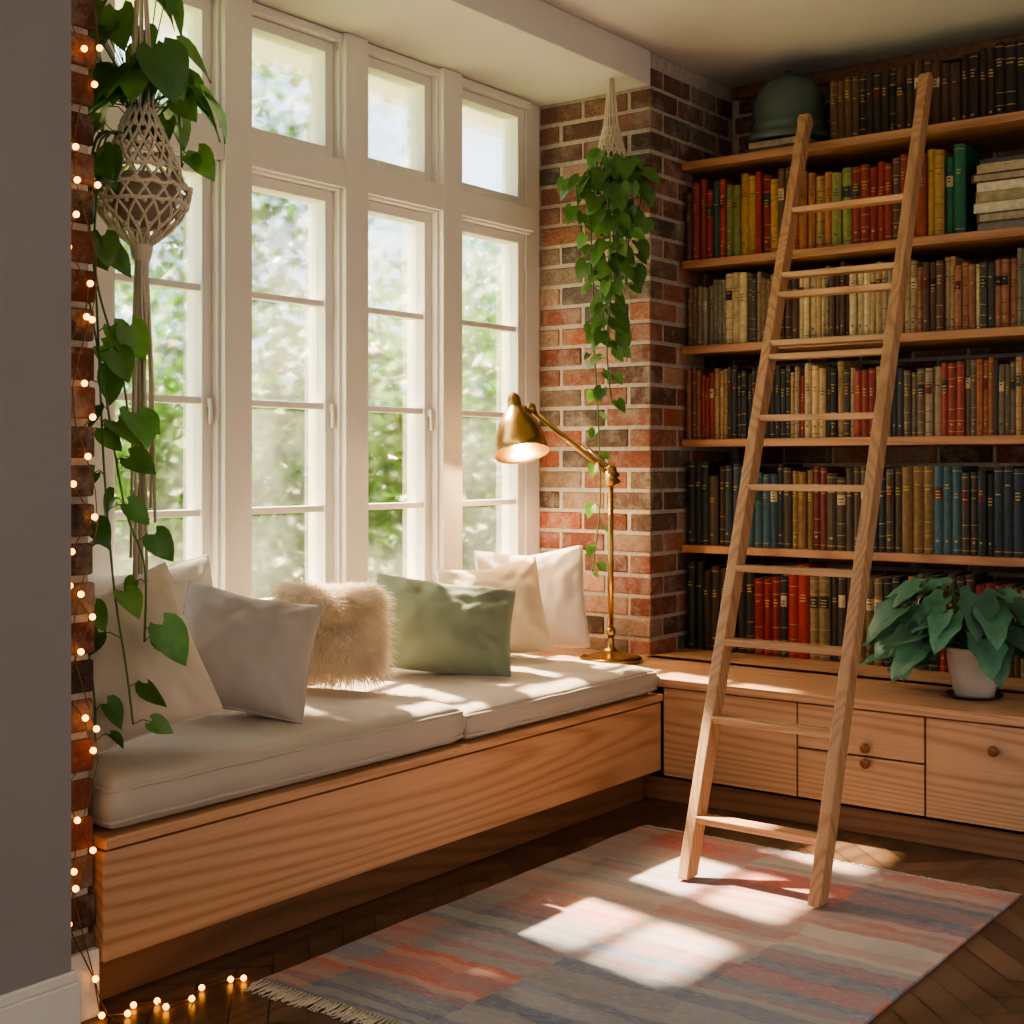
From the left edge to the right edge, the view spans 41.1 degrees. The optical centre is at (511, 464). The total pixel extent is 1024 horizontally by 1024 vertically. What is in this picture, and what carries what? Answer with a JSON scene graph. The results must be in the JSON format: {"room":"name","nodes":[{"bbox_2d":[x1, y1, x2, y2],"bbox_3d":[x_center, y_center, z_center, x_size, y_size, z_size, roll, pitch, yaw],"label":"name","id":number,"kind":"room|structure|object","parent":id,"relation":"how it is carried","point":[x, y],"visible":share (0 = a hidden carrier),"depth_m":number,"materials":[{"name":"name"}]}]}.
{"room":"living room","nodes":[
{"label":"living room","id":0,"kind":"room"},
{"bbox_2d":[0,0,70,994],"bbox_3d":[-2.139,-0.244,1.781,0.240,3.089,3.470,0,0,37],"label":"wall","id":1,"kind":"structure","parent":0,"point":[35,35],"depth_m":3.02,"materials":[{"name":"grey paint"}]},
{"bbox_2d":[0,970,80,1023],"bbox_3d":[-2.031,1.222,1.709,0.018,0.155,3.485,0,0,37],"label":"baseboard","id":2,"kind":"structure","parent":1,"relation":"attached to","point":[57,999],"depth_m":3.02,"materials":[{"name":"white paint"}]},
{"bbox_2d":[71,0,246,1021],"bbox_3d":[-0.847,-0.230,3.272,0.484,3.056,0.078,0,0,-39],"label":"fairy lights","id":3,"kind":"object","parent":1,"relation":"attached to","point":[94,84],"visible":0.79,"depth_m":3.18,"materials":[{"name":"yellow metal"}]},
{"bbox_2d":[71,0,94,953],"bbox_3d":[-1.497,-0.244,3.469,1.113,3.089,0.236,0,0,37],"label":"wall","id":4,"kind":"structure","parent":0,"point":[82,11],"depth_m":3.20,"materials":[{"name":"red brick"}]},
{"bbox_2d":[81,796,1023,1023],"bbox_3d":[0.670,1.360,2.219,6.000,0.120,7.550,0,0,37],"label":"floor","id":5,"kind":"structure","parent":0,"point":[981,981],"depth_m":3.76,"materials":[{"name":"brown wood"}]},
{"bbox_2d":[88,692,662,1000],"bbox_3d":[-0.569,1.090,4.521,0.960,0.420,2.556,0,0,37],"label":"window seat","id":6,"kind":"object","parent":5,"relation":"on","point":[174,893],"visible":0.71,"depth_m":3.88,"materials":[{"name":"brown wood"}]},
{"bbox_2d":[88,686,465,828],"bbox_3d":[-0.926,0.804,4.048,0.955,0.150,1.345,0,0,37],"label":"seat cushion","id":7,"kind":"object","parent":6,"relation":"on","point":[227,754],"visible":0.58,"depth_m":3.71,"materials":[{"name":"fabric"}]},
{"bbox_2d":[88,555,212,610],"bbox_3d":[-1.146,0.510,4.244,0.206,0.430,0.637,0,0,37],"label":"throw pillow","id":8,"kind":"object","parent":7,"relation":"on","point":[198,569],"visible":0.15,"depth_m":4.34,"materials":[{"name":"white fabric"}]},
{"bbox_2d":[88,562,222,755],"bbox_3d":[-1.032,0.510,3.582,0.382,0.488,0.385,0,0,37],"label":"throw pillow","id":9,"kind":"object","parent":7,"relation":"on","point":[188,692],"visible":0.43,"depth_m":3.51,"materials":[{"name":"beige fabric"}]},
{"bbox_2d":[183,580,322,723],"bbox_3d":[-0.785,0.545,4.010,0.430,0.402,0.302,0,0,-1],"label":"throw pillow","id":10,"kind":"object","parent":7,"relation":"on","point":[256,654],"visible":0.8,"depth_m":3.93,"materials":[{"name":"grey fabric"}]},
{"bbox_2d":[264,577,398,690],"bbox_3d":[-0.615,0.575,4.565,0.499,0.405,0.409,0,0,-1],"label":"fluffy pillow","id":11,"kind":"object","parent":7,"relation":"on","point":[351,642],"visible":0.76,"depth_m":4.49,"materials":[{"name":"beige fur"}]},
{"bbox_2d":[311,653,660,739],"bbox_3d":[-0.166,0.817,5.056,0.956,0.124,1.182,0,0,37],"label":"seat cushion","id":12,"kind":"object","parent":6,"relation":"on","point":[538,688],"visible":0.58,"depth_m":4.77,"materials":[{"name":"fabric"}]},
{"bbox_2d":[376,573,514,676],"bbox_3d":[-0.253,0.590,4.999,0.543,0.378,0.294,0,0,-3],"label":"throw pillow","id":13,"kind":"object","parent":12,"relation":"on","point":[441,628],"visible":0.78,"depth_m":4.90,"materials":[{"name":"green fabric"}]},
{"bbox_2d":[434,556,552,653],"bbox_3d":[-0.074,0.570,5.402,0.462,0.404,0.247,0,0,-8],"label":"throw pillow","id":14,"kind":"object","parent":12,"relation":"on","point":[530,632],"visible":0.59,"depth_m":5.36,"materials":[{"name":"beige fabric"}]},
{"bbox_2d":[474,545,589,647],"bbox_3d":[0.083,0.565,5.761,0.482,0.450,0.214,0,0,-5],"label":"throw pillow","id":15,"kind":"object","parent":12,"relation":"on","point":[560,572],"visible":0.59,"depth_m":5.71,"materials":[{"name":"white fabric"}]},
{"bbox_2d":[244,825,1021,1023],"bbox_3d":[0.434,1.294,3.750,1.324,0.011,1.940,0,0,37],"label":"area rug","id":16,"kind":"object","parent":5,"relation":"on","point":[607,931],"visible":0.95,"depth_m":3.67,"materials":[{"name":"fabric"}]},
{"bbox_2d":[677,72,933,907],"bbox_3d":[1.062,-0.140,4.864,0.560,2.843,1.783,0,0,28],"label":"wooden ladder","id":17,"kind":"object","parent":16,"relation":"on","point":[824,839],"visible":1,"depth_m":4.69,"materials":[{"name":"brown wood"}]},
{"bbox_2d":[516,648,1023,860],"bbox_3d":[1.488,1.060,5.344,3.255,0.480,1.292,0,0,37],"label":"storage cabinet","id":18,"kind":"object","parent":5,"relation":"on","point":[924,765],"visible":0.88,"depth_m":4.85,"materials":[{"name":"brown wood"}]},
{"bbox_2d":[494,392,641,664],"bbox_3d":[0.232,0.257,5.674,0.624,1.124,0.260,0,0,-8],"label":"brass lamp","id":19,"kind":"object","parent":18,"relation":"on","point":[520,438],"visible":0.98,"depth_m":5.68,"materials":[{"name":"brown metal"}]},
{"bbox_2d":[682,111,1023,566],"bbox_3d":[1.979,-0.430,5.478,2.692,2.500,0.492,0,0,37],"label":"bookshelf","id":20,"kind":"object","parent":18,"relation":"on","point":[999,132],"visible":0.79,"depth_m":5.65,"materials":[{"name":"brown wood"}]},
{"bbox_2d":[686,39,1023,678],"bbox_3d":[1.921,-0.423,5.437,2.636,2.485,0.338,0,0,37],"label":"books","id":21,"kind":"object","parent":20,"relation":"on","point":[948,510],"visible":0.77,"depth_m":5.64,"materials":[{"name":"paper"}]},
{"bbox_2d":[744,71,829,149],"bbox_3d":[1.217,-1.567,5.994,0.390,0.322,0.390,0,0,37],"label":"helmet","id":22,"kind":"object","parent":21,"relation":"on","point":[778,104],"visible":0.78,"depth_m":5.87,"materials":[{"name":"green metal"}]},
{"bbox_2d":[859,576,1023,700],"bbox_3d":[1.598,0.611,4.847,0.776,0.416,0.559,0,0,37],"label":"potted plant","id":23,"kind":"object","parent":18,"relation":"on","point":[914,634],"visible":0.99,"depth_m":4.75,"materials":[{"name":"green plant"}]},
{"bbox_2d":[539,52,732,654],"bbox_3d":[0.557,-0.244,6.446,0.733,3.089,0.833,0,0,37],"label":"brick wall","id":24,"kind":"structure","parent":0,"point":[683,115],"depth_m":6.07,"materials":[{"name":"red brick"}]},
{"bbox_2d":[541,0,1023,89],"bbox_3d":[0.610,-1.845,2.264,6.150,0.110,7.550,0,0,37],"label":"ceiling","id":25,"kind":"structure","parent":0,"point":[731,44],"depth_m":5.58,"materials":[{"name":"paint"}]},
{"bbox_2d":[88,0,226,748],"bbox_3d":[-0.968,-0.542,3.545,0.438,2.495,0.482,0,0,-8],"label":"hanging plant","id":26,"kind":"object","parent":25,"relation":"hanging from","point":[140,202],"visible":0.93,"depth_m":3.44,"materials":[{"name":"green plant"}]},
{"bbox_2d":[733,60,1023,582],"bbox_3d":[3.189,-0.244,4.964,5.280,3.089,0.133,0,0,37],"label":"wall","id":27,"kind":"structure","parent":0,"point":[986,458],"depth_m":6.00,"materials":[{"name":"wood"}]},
{"bbox_2d":[732,34,1023,100],"bbox_3d":[2.870,-1.759,5.106,4.560,0.058,0.030,0,0,37],"label":"trim","id":28,"kind":"structure","parent":27,"relation":"attached to","point":[951,54],"depth_m":6.02,"materials":[{"name":"brown wood"}]},
{"bbox_3d":[-0.839,-0.244,5.068,0.240,3.089,3.115,0,0,37],"label":"wall","id":29,"kind":"structure","parent":0,"visible":0},
{"bbox_2d":[71,947,98,1021],"bbox_3d":[-1.019,1.220,3.184,0.030,0.160,0.116,0,0,37],"label":"baseboard","id":30,"kind":"structure","parent":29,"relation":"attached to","point":[89,1006],"depth_m":3.19,"materials":[{"name":"white paint"}]},
{"bbox_2d":[88,0,223,575],"bbox_3d":[-1.241,-0.534,4.509,0.190,2.208,0.597,0,0,37],"label":"window","id":31,"kind":"structure","parent":29,"relation":"in","point":[180,263],"depth_m":4.63,"materials":[{"name":"white paint"}]},
{"bbox_2d":[211,0,344,599],"bbox_3d":[-0.886,-0.534,4.981,0.190,2.208,0.607,0,0,37],"label":"window","id":32,"kind":"structure","parent":29,"relation":"in","point":[278,175],"depth_m":4.97,"materials":[{"name":"white paint"}]},
{"bbox_2d":[332,33,441,587],"bbox_3d":[-0.534,-0.534,5.448,0.190,2.208,0.587,0,0,37],"label":"window","id":33,"kind":"structure","parent":29,"relation":"in","point":[386,204],"depth_m":5.46,"materials":[{"name":"white paint"}]},
{"bbox_2d":[252,0,649,106],"bbox_3d":[-0.621,-1.714,4.884,0.730,0.149,3.085,0,0,37],"label":"soffit","id":34,"kind":"object","parent":29,"relation":"attached to","point":[537,52],"depth_m":5.34,"materials":[{"name":"paint"}]},
{"bbox_2d":[557,78,661,577],"bbox_3d":[0.443,-0.583,5.781,0.441,2.113,0.422,0,0,37],"label":"hanging plant","id":35,"kind":"object","parent":34,"relation":"hanging from","point":[609,186],"visible":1,"depth_m":5.68,"materials":[{"name":"green plant"}]},
{"bbox_2d":[430,68,538,581],"bbox_3d":[-0.137,-0.534,5.975,0.190,2.208,0.757,0,0,37],"label":"window","id":36,"kind":"structure","parent":29,"relation":"in","point":[485,139],"depth_m":5.97,"materials":[{"name":"white paint"}]}
]}

